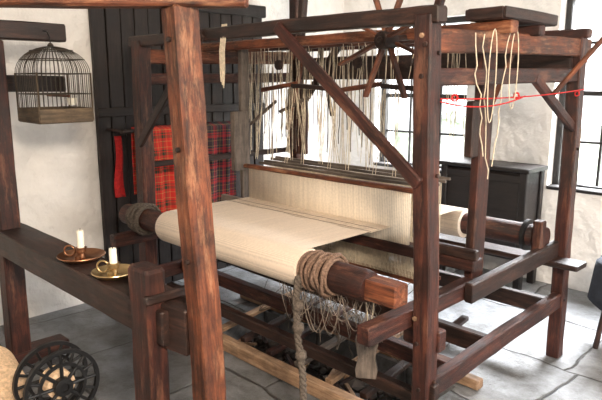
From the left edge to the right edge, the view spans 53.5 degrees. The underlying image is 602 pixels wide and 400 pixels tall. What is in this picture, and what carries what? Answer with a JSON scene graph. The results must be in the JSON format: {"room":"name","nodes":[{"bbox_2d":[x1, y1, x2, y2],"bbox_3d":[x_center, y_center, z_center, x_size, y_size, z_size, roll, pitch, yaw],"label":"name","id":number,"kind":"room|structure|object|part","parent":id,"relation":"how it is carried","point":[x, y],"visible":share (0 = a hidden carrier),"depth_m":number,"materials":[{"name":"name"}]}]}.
{"room":"weaving workshop","nodes":[
{"label":"weaving workshop","id":0,"kind":"room"},
{"bbox_2d":[0,0,343,325],"bbox_3d":[-1.648,-0.438,3.885,0.200,2.350,6.180,11,16,44],"label":"wall","id":1,"kind":"structure","parent":0,"point":[57,168],"depth_m":3.89,"materials":[{"name":"paint"}]},
{"bbox_2d":[88,8,119,263],"bbox_3d":[-1.328,-0.303,4.052,0.033,2.020,0.101,11,16,44],"label":"board","id":2,"kind":"object","parent":1,"relation":"attached to","point":[96,15],"visible":0.77,"depth_m":4.00,"materials":[{"name":"black wood"}]},
{"bbox_2d":[104,8,132,263],"bbox_3d":[-1.254,-0.317,4.123,0.043,2.020,0.103,11,16,44],"label":"board","id":3,"kind":"object","parent":1,"relation":"attached to","point":[111,15],"visible":0.63,"depth_m":4.03,"materials":[{"name":"black wood"}]},
{"bbox_2d":[119,7,139,262],"bbox_3d":[-1.179,-0.331,4.196,0.033,2.020,0.101,11,16,44],"label":"board","id":4,"kind":"object","parent":1,"relation":"attached to","point":[126,13],"visible":0.46,"depth_m":4.08,"materials":[{"name":"black wood"}]},
{"bbox_2d":[133,7,158,264],"bbox_3d":[-1.106,-0.346,4.269,0.042,2.020,0.100,11,16,44],"label":"board","id":5,"kind":"object","parent":1,"relation":"attached to","point":[140,27],"visible":0.12,"depth_m":4.08,"materials":[{"name":"black wood"}]},
{"bbox_2d":[147,7,171,283],"bbox_3d":[-1.031,-0.360,4.341,0.034,2.020,0.101,11,16,44],"label":"board","id":6,"kind":"object","parent":1,"relation":"attached to","point":[153,14],"visible":0.27,"depth_m":4.24,"materials":[{"name":"black wood"}]},
{"bbox_2d":[159,9,181,280],"bbox_3d":[-0.957,-0.375,4.415,0.040,2.020,0.103,11,16,44],"label":"board","id":7,"kind":"object","parent":1,"relation":"attached to","point":[174,249],"visible":0.2,"depth_m":4.52,"materials":[{"name":"black wood"}]},
{"bbox_2d":[198,12,211,121],"bbox_3d":[-0.733,-0.418,4.633,0.034,2.020,0.102,11,16,44],"label":"board","id":8,"kind":"object","parent":1,"relation":"attached to","point":[203,17],"visible":0.16,"depth_m":4.52,"materials":[{"name":"black wood"}]},
{"bbox_2d":[150,4,265,17],"bbox_3d":[-0.834,-1.414,4.311,0.063,0.095,1.510,11,16,44],"label":"rail","id":9,"kind":"object","parent":1,"relation":"attached to","point":[257,11],"visible":0.42,"depth_m":4.62,"materials":[{"name":"black wood"}]},
{"bbox_2d":[209,13,225,269],"bbox_3d":[-0.659,-0.432,4.707,0.042,2.020,0.101,11,16,44],"label":"board","id":10,"kind":"object","parent":1,"relation":"attached to","point":[214,19],"visible":0.26,"depth_m":4.60,"materials":[{"name":"black wood"}]},
{"bbox_2d":[106,123,229,133],"bbox_3d":[-0.883,-0.522,4.257,0.243,0.026,1.000,11,16,44],"label":"rail","id":11,"kind":"object","parent":10,"relation":"attached to","point":[107,129],"visible":0.33,"depth_m":3.88,"materials":[{"name":"brown wood"}]},
{"bbox_2d":[114,136,125,197],"bbox_3d":[-1.243,-0.225,4.073,0.020,0.420,0.079,11,16,44],"label":"scarf","id":12,"kind":"object","parent":11,"relation":"hanging from","point":[119,189],"visible":1,"depth_m":4.07,"materials":[{"name":"fabric"}]},
{"bbox_2d":[131,125,176,212],"bbox_3d":[-0.972,-0.202,4.058,0.093,0.599,0.334,11,16,44],"label":"blanket","id":13,"kind":"object","parent":11,"relation":"hanging from","point":[165,186],"visible":0.43,"depth_m":4.06,"materials":[{"name":"red fabric"}]},
{"bbox_2d":[207,121,235,202],"bbox_3d":[-0.622,-0.272,4.402,0.089,0.603,0.373,11,16,44],"label":"blanket","id":14,"kind":"object","parent":11,"relation":"hanging from","point":[223,179],"visible":0.48,"depth_m":4.40,"materials":[{"name":"red fabric"}]},
{"bbox_2d":[97,103,264,116],"bbox_3d":[-0.823,-0.676,4.446,0.031,0.064,1.470,11,16,44],"label":"ledge","id":15,"kind":"object","parent":10,"relation":"attached to","point":[123,111],"visible":0.51,"depth_m":4.28,"materials":[{"name":"black wood"}]},
{"bbox_2d":[220,14,231,266],"bbox_3d":[-0.586,-0.447,4.778,0.035,2.020,0.101,11,16,44],"label":"board","id":16,"kind":"object","parent":1,"relation":"attached to","point":[224,19],"visible":0.17,"depth_m":4.67,"materials":[{"name":"black wood"}]},
{"bbox_2d":[231,15,241,196],"bbox_3d":[-0.511,-0.461,4.852,0.042,2.020,0.100,11,16,44],"label":"board","id":17,"kind":"object","parent":1,"relation":"attached to","point":[235,19],"visible":0.11,"depth_m":4.73,"materials":[{"name":"black wood"}]},
{"bbox_2d":[242,16,253,164],"bbox_3d":[-0.436,-0.476,4.925,0.034,2.020,0.101,11,16,44],"label":"board","id":18,"kind":"object","parent":1,"relation":"attached to","point":[245,19],"visible":0.16,"depth_m":4.87,"materials":[{"name":"black wood"}]},
{"bbox_2d":[252,17,262,165],"bbox_3d":[-0.363,-0.490,4.998,0.040,2.020,0.102,11,16,44],"label":"board","id":19,"kind":"object","parent":1,"relation":"attached to","point":[254,19],"visible":0.23,"depth_m":4.94,"materials":[{"name":"black wood"}]},
{"bbox_2d":[0,253,601,399],"bbox_3d":[0.481,1.275,2.055,6.220,0.300,6.180,11,16,44],"label":"floor","id":20,"kind":"structure","parent":0,"point":[522,369],"depth_m":3.37,"materials":[{"name":"stone"}]},
{"bbox_2d":[0,346,26,399],"bbox_3d":[-1.411,0.839,2.743,0.270,0.284,0.284,11,16,44],"label":"cone","id":21,"kind":"object","parent":20,"relation":"on","point":[9,364],"visible":0.74,"depth_m":2.68,"materials":[{"name":"beige"}]},
{"bbox_2d":[12,340,99,399],"bbox_3d":[-1.102,0.821,2.699,0.162,0.340,0.340,11,16,44],"label":"yarn bobbin","id":22,"kind":"object","parent":20,"relation":"on","point":[55,381],"visible":1,"depth_m":2.66,"materials":[{"name":"black metal"}]},
{"bbox_2d":[0,0,248,399],"bbox_3d":[-1.069,0.134,2.367,2.042,1.821,1.144,11,16,44],"label":"wooden frame","id":23,"kind":"object","parent":20,"relation":"on","point":[184,319],"visible":0.91,"depth_m":1.96,"materials":[{"name":"brown wood"}]},
{"bbox_3d":[-1.521,0.054,3.074,0.102,1.700,0.104,11,16,44],"label":"post","id":24,"kind":"part","parent":23,"relation":"part of","materials":[{"name":"red wood"}]},
{"bbox_3d":[-1.584,-0.817,2.837,0.082,0.093,0.920,11,16,44],"label":"rail","id":25,"kind":"part","parent":23,"relation":"part of","materials":[{"name":"brown wood"}]},
{"bbox_3d":[-1.594,-0.579,2.981,0.038,0.088,0.840,11,16,44],"label":"second rail","id":26,"kind":"part","parent":23,"relation":"part of","materials":[{"name":"brown wood"}]},
{"bbox_2d":[14,30,93,123],"bbox_3d":[-1.263,-0.629,3.035,0.283,0.460,0.284,11,16,44],"label":"birdcage","id":27,"kind":"object","parent":23,"relation":"hanging from","point":[62,114],"visible":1,"depth_m":2.99,"materials":[{"name":"brown wood"}]},
{"bbox_2d":[17,107,39,123],"bbox_3d":[-1.358,-0.423,2.979,0.270,0.072,0.013,11,16,44],"label":"panel","id":28,"kind":"object","parent":27,"relation":"on","point":[31,115],"depth_m":2.96,"materials":[{"name":"brown wood"}]},
{"bbox_2d":[25,106,68,108],"bbox_3d":[-1.357,-0.458,3.167,0.014,0.071,0.270,11,16,44],"label":"panel","id":29,"kind":"object","parent":27,"relation":"on","point":[64,107],"depth_m":3.18,"materials":[{"name":"brown wood"}]},
{"bbox_2d":[40,108,93,123],"bbox_3d":[-1.167,-0.421,2.981,0.014,0.072,0.270,11,16,44],"label":"panel","id":30,"kind":"object","parent":27,"relation":"on","point":[73,115],"depth_m":2.97,"materials":[{"name":"brown wood"}]},
{"bbox_2d":[66,98,76,104],"bbox_3d":[-1.163,-0.501,3.033,0.052,0.035,0.052,11,16,44],"label":"cup","id":31,"kind":"object","parent":27,"relation":"on","point":[71,101],"depth_m":3.01,"materials":[{"name":"ceramic"}]},
{"bbox_2d":[69,106,93,115],"bbox_3d":[-1.167,-0.460,3.167,0.014,0.071,0.270,-11,16,-44],"label":"panel","id":32,"kind":"object","parent":27,"relation":"on","point":[90,109],"depth_m":3.07,"materials":[{"name":"brown wood"}]},
{"bbox_2d":[56,230,105,263],"bbox_3d":[-0.926,0.185,2.509,0.196,0.138,0.196,11,16,44],"label":"candle holder","id":33,"kind":"object","parent":23,"relation":"on","point":[80,254],"visible":1,"depth_m":2.51,"materials":[{"name":"orange metal"}]},
{"bbox_2d":[75,255,80,260],"bbox_3d":[-0.926,0.243,2.477,0.024,0.024,0.024,11,16,44],"label":"socket","id":34,"kind":"object","parent":33,"relation":"attached to","point":[78,257],"depth_m":2.47,"materials":[{"name":"orange metal"}]},
{"bbox_2d":[76,230,83,247],"bbox_3d":[-0.926,0.167,2.505,0.029,0.081,0.029,-11,17,-44],"label":"candle","id":35,"kind":"object","parent":33,"relation":"on","point":[79,233],"depth_m":2.49,"materials":[{"name":"wax"}]},
{"bbox_3d":[-0.926,0.225,2.517,0.196,0.056,0.196,11,16,44],"label":"dish","id":36,"kind":"part","parent":33,"relation":"part of","materials":[{"name":"orange metal"}]},
{"bbox_2d":[91,246,129,280],"bbox_3d":[-0.721,0.235,2.296,0.170,0.122,0.170,11,16,44],"label":"candle holder","id":37,"kind":"object","parent":23,"relation":"on","point":[113,271],"visible":0.91,"depth_m":2.29,"materials":[{"name":"gold metal"}]},
{"bbox_2d":[107,271,113,276],"bbox_3d":[-0.721,0.285,2.262,0.024,0.024,0.024,11,16,44],"label":"socket","id":38,"kind":"object","parent":37,"relation":"attached to","point":[110,274],"depth_m":2.25,"materials":[{"name":"gold metal"}]},
{"bbox_3d":[-0.721,0.268,2.302,0.170,0.056,0.170,11,16,44],"label":"dish","id":39,"kind":"part","parent":37,"relation":"part of","materials":[{"name":"gold metal"}]},
{"bbox_2d":[109,247,116,263],"bbox_3d":[-0.722,0.216,2.293,0.029,0.066,0.029,-11,14,-44],"label":"candle","id":40,"kind":"object","parent":37,"relation":"on","point":[112,251],"depth_m":2.28,"materials":[{"name":"wax"}]},
{"bbox_3d":[-0.525,0.660,2.087,0.136,0.895,0.082,11,16,44],"label":"stub post","id":41,"kind":"part","parent":23,"relation":"part of","materials":[{"name":"red wood"}]},
{"bbox_3d":[-0.319,0.278,1.903,0.090,1.716,0.098,9,16,44],"label":"post","id":42,"kind":"part","parent":23,"relation":"part of","materials":[{"name":"orange wood"}]},
{"bbox_2d":[238,333,394,399],"bbox_3d":[0.083,1.013,3.358,1.383,0.148,0.460,11,16,44],"label":"rubble","id":43,"kind":"object","parent":20,"relation":"on","point":[349,383],"visible":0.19,"depth_m":3.44,"materials":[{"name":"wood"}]},
{"bbox_2d":[110,0,601,399],"bbox_3d":[0.224,-0.311,3.235,2.414,2.356,1.692,11,16,44],"label":"handloom","id":44,"kind":"object","parent":20,"relation":"on","point":[294,224],"visible":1,"depth_m":2.93,"materials":[{"name":"red wood"}]},
{"bbox_3d":[-0.830,0.182,3.729,0.064,0.082,0.750,11,16,44],"label":"beam arm","id":45,"kind":"part","parent":44,"relation":"part of","materials":[{"name":"red wood"}]},
{"bbox_3d":[-0.958,-0.085,3.686,0.088,1.735,0.089,12,16,44],"label":"post","id":46,"kind":"part","parent":44,"relation":"part of","materials":[{"name":"red wood"}]},
{"bbox_3d":[-0.489,0.362,4.235,0.058,0.090,1.225,11,18,44],"label":"rail","id":47,"kind":"part","parent":44,"relation":"part of","materials":[{"name":"red wood"}]},
{"bbox_3d":[-0.487,-0.303,4.106,0.033,0.038,1.210,11,16,44],"label":"rail","id":48,"kind":"part","parent":44,"relation":"part of","materials":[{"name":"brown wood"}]},
{"bbox_3d":[-0.444,-0.959,4.025,0.056,0.093,1.360,11,17,44],"label":"rail","id":49,"kind":"part","parent":44,"relation":"part of","materials":[{"name":"orange wood"}]},
{"bbox_3d":[-0.463,-0.824,4.036,0.049,0.069,1.310,11,16,43],"label":"second rail","id":50,"kind":"part","parent":44,"relation":"part of","materials":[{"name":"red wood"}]},
{"bbox_3d":[-0.188,0.861,3.166,1.950,0.073,0.064,11,16,44],"label":"sill","id":51,"kind":"part","parent":44,"relation":"part of","materials":[{"name":"brown wood"}]},
{"bbox_3d":[-0.031,-0.490,4.534,0.084,2.200,0.086,11,16,44],"label":"post","id":52,"kind":"part","parent":44,"relation":"part of","materials":[{"name":"red wood"}]},
{"bbox_3d":[-0.029,-0.687,3.728,0.030,0.525,0.018,-11,33,-44],"label":"hanging lever","id":53,"kind":"part","parent":44,"relation":"part of","materials":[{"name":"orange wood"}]},
{"bbox_3d":[0.149,-0.702,3.546,0.026,0.412,0.017,-11,2,-44],"label":"hanging lever","id":54,"kind":"part","parent":44,"relation":"part of","materials":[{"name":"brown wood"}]},
{"bbox_3d":[0.282,0.458,2.425,0.048,0.161,0.012,-5,12,-24],"label":"paddle cord","id":55,"kind":"part","parent":44,"relation":"part of","materials":[{"name":"fabric"}]},
{"bbox_3d":[0.360,-0.703,2.621,0.037,0.018,0.540,-11,-6,-44],"label":"reel arm","id":56,"kind":"part","parent":44,"relation":"part of","materials":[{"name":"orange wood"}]},
{"bbox_3d":[0.374,-0.706,2.636,0.036,0.540,0.015,-11,39,-44],"label":"reel arm","id":57,"kind":"part","parent":44,"relation":"part of","materials":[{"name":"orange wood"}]},
{"bbox_3d":[0.399,-0.710,2.659,0.036,0.016,0.540,-11,39,-44],"label":"reel arm","id":58,"kind":"part","parent":44,"relation":"part of","materials":[{"name":"orange wood"}]},
{"bbox_3d":[0.386,-0.708,2.648,0.036,0.540,0.015,-11,-6,-44],"label":"reel arm","id":59,"kind":"part","parent":44,"relation":"part of","materials":[{"name":"orange wood"}]},
{"bbox_3d":[0.492,0.439,2.433,0.065,0.081,0.750,11,16,44],"label":"beam arm","id":60,"kind":"part","parent":44,"relation":"part of","materials":[{"name":"red wood"}]},
{"bbox_3d":[0.474,0.194,2.275,0.080,1.736,0.083,9,15,44],"label":"post","id":61,"kind":"part","parent":44,"relation":"part of","materials":[{"name":"red wood"}]},
{"bbox_3d":[0.952,0.647,2.823,0.056,0.091,1.225,11,18,44],"label":"rail","id":62,"kind":"part","parent":44,"relation":"part of","materials":[{"name":"red wood"}]},
{"bbox_3d":[0.939,-0.557,2.809,0.026,0.422,0.017,22,17,13],"label":"hanging lever","id":63,"kind":"part","parent":44,"relation":"part of","materials":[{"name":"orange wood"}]},
{"bbox_3d":[0.959,-0.545,2.624,1.335,0.068,0.048,-12,16,-43],"label":"second rail","id":64,"kind":"part","parent":44,"relation":"part of","materials":[{"name":"red wood"}]},
{"bbox_2d":[465,6,557,26],"bbox_3d":[0.918,-0.785,2.584,0.183,0.051,0.514,11,16,44],"label":"wooden board","id":65,"kind":"object","parent":44,"relation":"on","point":[525,17],"visible":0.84,"depth_m":2.44,"materials":[{"name":"brown wood"}]},
{"bbox_3d":[1.046,0.334,2.899,0.042,0.092,0.910,11,17,44],"label":"rail","id":66,"kind":"part","parent":44,"relation":"part of","materials":[{"name":"brown wood"}]},
{"bbox_3d":[0.975,-0.680,2.615,1.387,0.092,0.056,-12,16,-42],"label":"rail","id":67,"kind":"part","parent":44,"relation":"part of","materials":[{"name":"orange wood"}]},
{"bbox_3d":[1.407,0.025,3.170,0.080,1.720,0.074,-11,15,-44],"label":"post","id":68,"kind":"part","parent":44,"relation":"part of","materials":[{"name":"red wood"}]},
{"bbox_2d":[438,157,548,289],"bbox_3d":[1.435,0.160,4.594,0.740,0.902,0.333,11,16,44],"label":"wooden chest","id":69,"kind":"object","parent":20,"relation":"on","point":[515,189],"visible":0.57,"depth_m":4.37,"materials":[{"name":"black wood"}]},
{"bbox_3d":[1.132,0.146,4.744,0.058,0.870,0.059,11,16,44],"label":"leg","id":70,"kind":"part","parent":69,"relation":"part of","materials":[{"name":"grey wood"}]},
{"bbox_3d":[1.358,0.088,4.501,0.023,0.642,0.600,-11,16,-44],"label":"panel","id":71,"kind":"part","parent":69,"relation":"part of","materials":[{"name":"grey wood"}]},
{"bbox_3d":[1.349,-0.186,4.438,0.022,0.062,0.600,-11,16,-44],"label":"rail","id":72,"kind":"part","parent":69,"relation":"part of","materials":[{"name":"grey wood"}]},
{"bbox_3d":[1.584,0.234,4.300,0.058,0.870,0.059,11,16,44],"label":"leg","id":73,"kind":"part","parent":69,"relation":"part of","materials":[{"name":"grey wood"}]},
{"bbox_3d":[1.755,0.201,4.466,0.057,0.870,0.058,11,16,44],"label":"leg","id":74,"kind":"part","parent":69,"relation":"part of","materials":[{"name":"grey wood"}]},
{"bbox_2d":[592,311,601,348],"bbox_3d":[1.839,0.619,3.381,0.310,0.477,0.310,11,16,44],"label":"wooden stool","id":75,"kind":"object","parent":20,"relation":"on","point":[598,334],"visible":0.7,"depth_m":3.40,"materials":[{"name":"brown wood"}]},
{"bbox_2d":[587,255,601,310],"bbox_3d":[1.848,0.471,3.349,0.407,0.327,0.412,11,16,44],"label":"coat","id":76,"kind":"object","parent":75,"relation":"on","point":[594,295],"visible":1,"depth_m":3.33,"materials":[{"name":"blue fabric"}]},
{"bbox_2d":[341,0,601,292],"bbox_3d":[2.630,-0.415,3.767,6.020,2.350,0.300,11,16,44],"label":"wall","id":77,"kind":"structure","parent":0,"point":[526,131],"depth_m":4.48,"materials":[{"name":"paint"}]},
{"bbox_2d":[373,24,445,172],"bbox_3d":[1.049,-0.899,5.161,0.918,1.282,0.172,11,16,44],"label":"window","id":78,"kind":"structure","parent":77,"relation":"in","point":[380,163],"depth_m":5.45,"materials":[{"name":"paint"}]},
{"bbox_3d":[0.981,-0.928,5.305,0.021,1.190,0.025,11,16,44],"label":"muntin","id":79,"kind":"part","parent":78,"relation":"part of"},
{"bbox_2d":[386,129,462,136],"bbox_3d":[1.089,-0.592,5.260,0.027,0.024,0.830,-11,16,-44],"label":"muntin","id":80,"kind":"object","parent":78,"relation":"attached to","point":[392,130],"visible":0.51,"depth_m":5.33,"materials":[{"name":"paint"}]},
{"bbox_2d":[387,93,466,97],"bbox_3d":[1.089,-0.906,5.198,0.027,0.040,0.830,-11,16,-44],"label":"muntin","id":81,"kind":"object","parent":78,"relation":"attached to","point":[388,94],"visible":0.4,"depth_m":5.08,"materials":[{"name":"paint"}]},
{"bbox_3d":[1.197,-0.886,5.090,0.022,1.190,0.025,11,16,44],"label":"muntin","id":82,"kind":"part","parent":78,"relation":"part of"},
{"bbox_2d":[394,16,466,27],"bbox_3d":[1.090,-1.512,5.079,0.064,0.049,0.830,-11,16,-44],"label":"lintel","id":83,"kind":"object","parent":77,"relation":"attached to","point":[452,20],"visible":0.23,"depth_m":4.88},
{"bbox_2d":[546,0,601,195],"bbox_3d":[2.201,-0.715,4.023,0.939,1.401,0.176,11,16,44],"label":"window","id":84,"kind":"structure","parent":77,"relation":"in","point":[590,191],"depth_m":4.30,"materials":[{"name":"paint"}]},
{"bbox_3d":[2.242,-0.058,4.191,0.064,0.048,0.850,-11,16,-44],"label":"bottom rail","id":85,"kind":"part","parent":84,"relation":"part of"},
{"bbox_2d":[579,141,601,144],"bbox_3d":[2.242,-0.379,4.128,0.027,0.022,0.850,-11,16,-44],"label":"muntin","id":86,"kind":"object","parent":84,"relation":"attached to","point":[580,142],"visible":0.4,"depth_m":4.28,"materials":[{"name":"paint"}]},
{"bbox_2d":[584,91,601,95],"bbox_3d":[2.241,-0.722,4.059,0.026,0.039,0.850,-11,16,-44],"label":"muntin","id":87,"kind":"object","parent":84,"relation":"attached to","point":[586,93],"visible":0.33,"depth_m":4.22,"materials":[{"name":"paint"}]},
{"bbox_3d":[2.130,-0.744,4.168,0.020,1.310,0.026,11,16,44],"label":"muntin","id":88,"kind":"part","parent":84,"relation":"part of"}
]}

